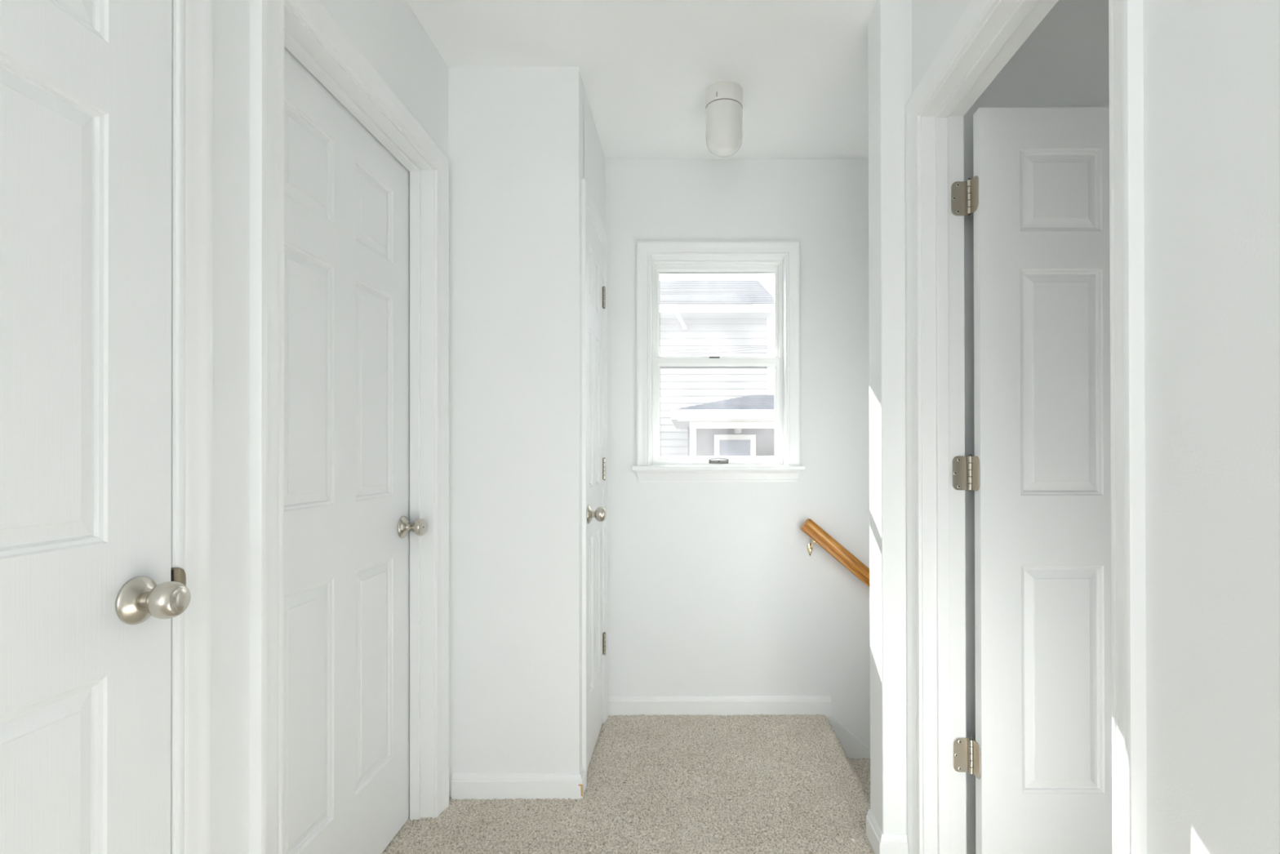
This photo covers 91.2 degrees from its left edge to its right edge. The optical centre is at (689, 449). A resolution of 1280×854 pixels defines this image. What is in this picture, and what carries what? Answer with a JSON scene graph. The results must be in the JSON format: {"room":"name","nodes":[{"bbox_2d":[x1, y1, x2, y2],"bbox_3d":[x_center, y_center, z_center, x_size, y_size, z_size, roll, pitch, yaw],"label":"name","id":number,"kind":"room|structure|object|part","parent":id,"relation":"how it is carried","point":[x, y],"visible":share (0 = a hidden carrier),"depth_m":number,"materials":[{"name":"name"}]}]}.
{"room":"upstairs hallway","nodes":[
{"label":"upstairs hallway","id":0,"kind":"room"},
{"bbox_2d":[212,0,448,853],"bbox_3d":[-0.861,-0.066,-0.256,0.116,2.442,4.688,0,0,0],"label":"wall","id":1,"kind":"structure","parent":0,"point":[388,33],"depth_m":1.11,"materials":[{"name":"white paint"}]},
{"bbox_2d":[0,0,191,853],"bbox_3d":[-0.787,0.130,0.588,0.101,2.034,0.762,0,0,0],"label":"door","id":2,"kind":"structure","parent":1,"relation":"in","point":[89,599],"depth_m":0.84,"materials":[{"name":"white paint"}]},
{"bbox_3d":[-0.762,0.219,0.908,0.052,0.053,0.053,0,0,0],"label":"knob","id":3,"kind":"part","parent":2,"relation":"part of","materials":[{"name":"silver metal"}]},
{"bbox_2d":[170,0,213,853],"bbox_3d":[-0.854,0.101,0.588,0.130,2.115,0.900,0,0,0],"label":"door frame","id":4,"kind":"structure","parent":1,"relation":"attached to","point":[192,51],"depth_m":1.00,"materials":[{"name":"white paint"}]},
{"bbox_3d":[-0.802,0.216,0.974,0.028,0.064,0.012,0,0,-34],"label":"strike plate","id":5,"kind":"part","parent":4,"relation":"part of","materials":[{"name":"silver metal"}]},
{"bbox_2d":[248,0,448,853],"bbox_3d":[-0.850,0.105,1.591,0.138,2.115,0.898,0,0,0],"label":"door frame","id":6,"kind":"structure","parent":1,"relation":"attached to","point":[306,28],"depth_m":1.38,"materials":[{"name":"white paint"}]},
{"bbox_2d":[284,46,426,853],"bbox_3d":[-0.865,0.139,1.600,0.100,2.029,0.728,0,0,0],"label":"door","id":7,"kind":"structure","parent":1,"relation":"in","point":[347,526],"depth_m":1.59,"materials":[{"name":"white paint"}]},
{"bbox_3d":[-0.840,0.239,1.920,0.050,0.054,0.054,0,0,0],"label":"knob","id":8,"kind":"part","parent":7,"relation":"part of","materials":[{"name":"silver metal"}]},
{"bbox_2d":[448,67,604,796],"bbox_3d":[-0.643,-0.055,2.418,0.552,2.442,0.659,0,0,0],"label":"wall","id":9,"kind":"structure","parent":0,"point":[522,142],"depth_m":2.09,"materials":[{"name":"white paint"}]},
{"bbox_2d":[451,765,586,799],"bbox_3d":[-0.570,1.123,2.102,0.436,0.084,0.063,0,0,0],"label":"baseboard","id":10,"kind":"structure","parent":9,"relation":"attached to","point":[537,785],"depth_m":2.07,"materials":[{"name":"white paint"}]},
{"bbox_2d":[581,178,608,787],"bbox_3d":[-0.414,0.120,2.426,0.124,2.091,0.577,0,0,0],"label":"door frame","id":11,"kind":"structure","parent":9,"relation":"attached to","point":[587,201],"depth_m":2.37,"materials":[{"name":"white paint"}]},
{"bbox_2d":[586,208,606,769],"bbox_3d":[-0.351,0.143,2.435,0.101,2.014,0.457,0,0,0],"label":"door","id":12,"kind":"structure","parent":9,"relation":"in","point":[596,513],"depth_m":2.40,"materials":[{"name":"white paint"}]},
{"bbox_3d":[-0.326,0.236,2.266,0.052,0.053,0.053,0,0,0],"label":"knob","id":13,"kind":"part","parent":12,"relation":"part of","materials":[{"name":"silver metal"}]},
{"bbox_2d":[381,713,875,853],"bbox_3d":[-0.174,1.252,0.069,1.574,0.217,5.347,0,0,0],"label":"floor","id":14,"kind":"structure","parent":0,"point":[743,784],"depth_m":2.04,"materials":[{"name":"carpet"}]},
{"bbox_2d":[848,757,870,799],"bbox_3d":[1.712,2.306,2.297,2.255,1.931,0.850,0,0,0],"label":"staircase","id":15,"kind":"structure","parent":14,"relation":"attached to","point":[861,766],"depth_m":2.62,"materials":[{"name":"carpet"}]},
{"bbox_2d":[406,0,878,159],"bbox_3d":[0.673,-1.348,0.099,4.850,0.120,5.627,0,0,0],"label":"ceiling","id":16,"kind":"structure","parent":0,"point":[646,68],"depth_m":2.04,"materials":[{"name":"white paint"}]},
{"bbox_2d":[705,80,742,157],"bbox_3d":[0.125,-1.166,2.237,0.134,0.224,0.134,0,0,0],"label":"ceiling light","id":17,"kind":"object","parent":16,"relation":"attached to","point":[723,99],"visible":1,"depth_m":2.18,"materials":[{"name":"white glass"}]},
{"bbox_2d":[604,159,870,748],"bbox_3d":[0.703,1.394,2.821,4.800,5.342,0.160,0,0,0],"label":"wall","id":18,"kind":"structure","parent":0,"point":[715,588],"depth_m":2.75,"materials":[{"name":"white paint"}]},
{"bbox_2d":[631,240,804,482],"bbox_3d":[0.126,-0.382,2.807,0.752,1.056,0.201,0,0,0],"label":"window","id":19,"kind":"structure","parent":18,"relation":"in","point":[653,258],"depth_m":2.74,"materials":[{"name":"white paint"}]},
{"bbox_3d":[0.128,-0.618,2.881,0.566,0.444,0.030,0,0,0],"label":"sash","id":20,"kind":"part","parent":19,"relation":"part of","materials":[{"name":"white plastic"}]},
{"bbox_3d":[0.128,-0.389,2.864,0.589,0.923,0.088,0,0,0],"label":"frame","id":21,"kind":"part","parent":19,"relation":"part of","materials":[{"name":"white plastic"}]},
{"bbox_3d":[0.129,-0.170,2.846,0.570,0.484,0.030,0,0,0],"label":"sash","id":22,"kind":"part","parent":19,"relation":"part of","materials":[{"name":"white plastic"}]},
{"bbox_3d":[0.134,0.052,2.815,0.072,0.020,0.018,0,0,0],"label":"thumb lever","id":23,"kind":"part","parent":19,"relation":"part of","materials":[{"name":"grey metal"}]},
{"bbox_2d":[608,695,831,715],"bbox_3d":[0.128,1.124,2.736,0.984,0.084,0.012,0,0,0],"label":"baseboard","id":24,"kind":"structure","parent":18,"relation":"attached to","point":[698,704],"depth_m":2.73,"materials":[{"name":"white paint"}]},
{"bbox_2d":[800,518,870,587],"bbox_3d":[1.339,1.031,2.698,1.716,1.470,0.090,0,0,0],"label":"handrail","id":25,"kind":"object","parent":18,"relation":"attached to","point":[819,535],"visible":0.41,"depth_m":2.66,"materials":[{"name":"brown wood"}]},
{"bbox_3d":[0.529,0.440,2.742,0.022,0.054,0.006,0,0,0],"label":"wall plate","id":26,"kind":"part","parent":25,"relation":"part of","materials":[{"name":"gold metal"}]},
{"bbox_2d":[826,715,870,759],"bbox_3d":[1.597,2.256,2.730,2.015,2.185,0.015,0,0,0],"label":"trim","id":27,"kind":"structure","parent":18,"relation":"attached to","point":[854,748],"depth_m":2.73,"materials":[{"name":"white paint"}]},
{"bbox_2d":[867,0,1109,853],"bbox_3d":[1.823,1.388,1.810,2.559,5.342,0.129,0,0,0],"label":"wall","id":28,"kind":"structure","parent":0,"point":[890,24],"depth_m":1.76,"materials":[{"name":"white paint"}]},
{"bbox_2d":[866,808,907,853],"bbox_3d":[0.570,1.119,1.808,0.079,0.084,0.136,0,0,0],"label":"baseboard","id":29,"kind":"structure","parent":28,"relation":"attached to","point":[881,843],"depth_m":1.75,"materials":[{"name":"white paint"}]},
{"bbox_2d":[911,0,1279,853],"bbox_3d":[0.688,-0.069,-0.421,0.116,2.442,4.357,0,0,0],"label":"wall","id":30,"kind":"structure","parent":0,"point":[1211,68],"depth_m":0.76,"materials":[{"name":"white paint"}]},
{"bbox_2d":[905,0,1146,853],"bbox_3d":[0.677,0.095,1.310,0.138,2.129,0.893,0,0,0],"label":"door frame","id":31,"kind":"structure","parent":30,"relation":"attached to","point":[988,33],"depth_m":1.68,"materials":[{"name":"white paint"}]},
{"bbox_2d":[951,107,1112,853],"bbox_3d":[1.107,0.123,1.661,0.793,2.034,0.056,0,0,0],"label":"door","id":32,"kind":"structure","parent":30,"relation":"in","point":[1039,757],"depth_m":1.64,"materials":[{"name":"white paint"}]},
{"label":"outside","id":33,"kind":"structure","parent":0,"visible":0},
{"bbox_3d":[0.005,2.901,61.539,120.000,0.200,116.900,0,0,0],"label":"ground","id":34,"kind":"structure","parent":33,"visible":0},
{"bbox_2d":[659,280,773,456],"bbox_3d":[-2.891,-0.402,12.682,8.620,6.025,6.240,0,0,0],"label":"neighbor house","id":35,"kind":"structure","parent":34,"relation":"on","point":[704,315],"depth_m":10.01,"materials":[{"name":"plastic"}]},
{"bbox_2d":[670,395,774,456],"bbox_3d":[1.353,0.924,8.466,3.118,3.325,3.060,0,0,0],"label":"neighboring house","id":36,"kind":"structure","parent":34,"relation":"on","point":[744,425],"depth_m":7.66,"materials":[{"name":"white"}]},
{"bbox_3d":[0.048,1.172,7.310,0.075,2.825,0.080,0,0,0],"label":"porch post","id":37,"kind":"part","parent":36,"relation":"part of","materials":[{"name":"white wood"}]},
{"bbox_3d":[0.630,0.219,8.589,0.430,0.698,0.016,0,0,0],"label":"pane","id":38,"kind":"part","parent":36,"relation":"part of","materials":[{"name":"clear glass"}]}
]}

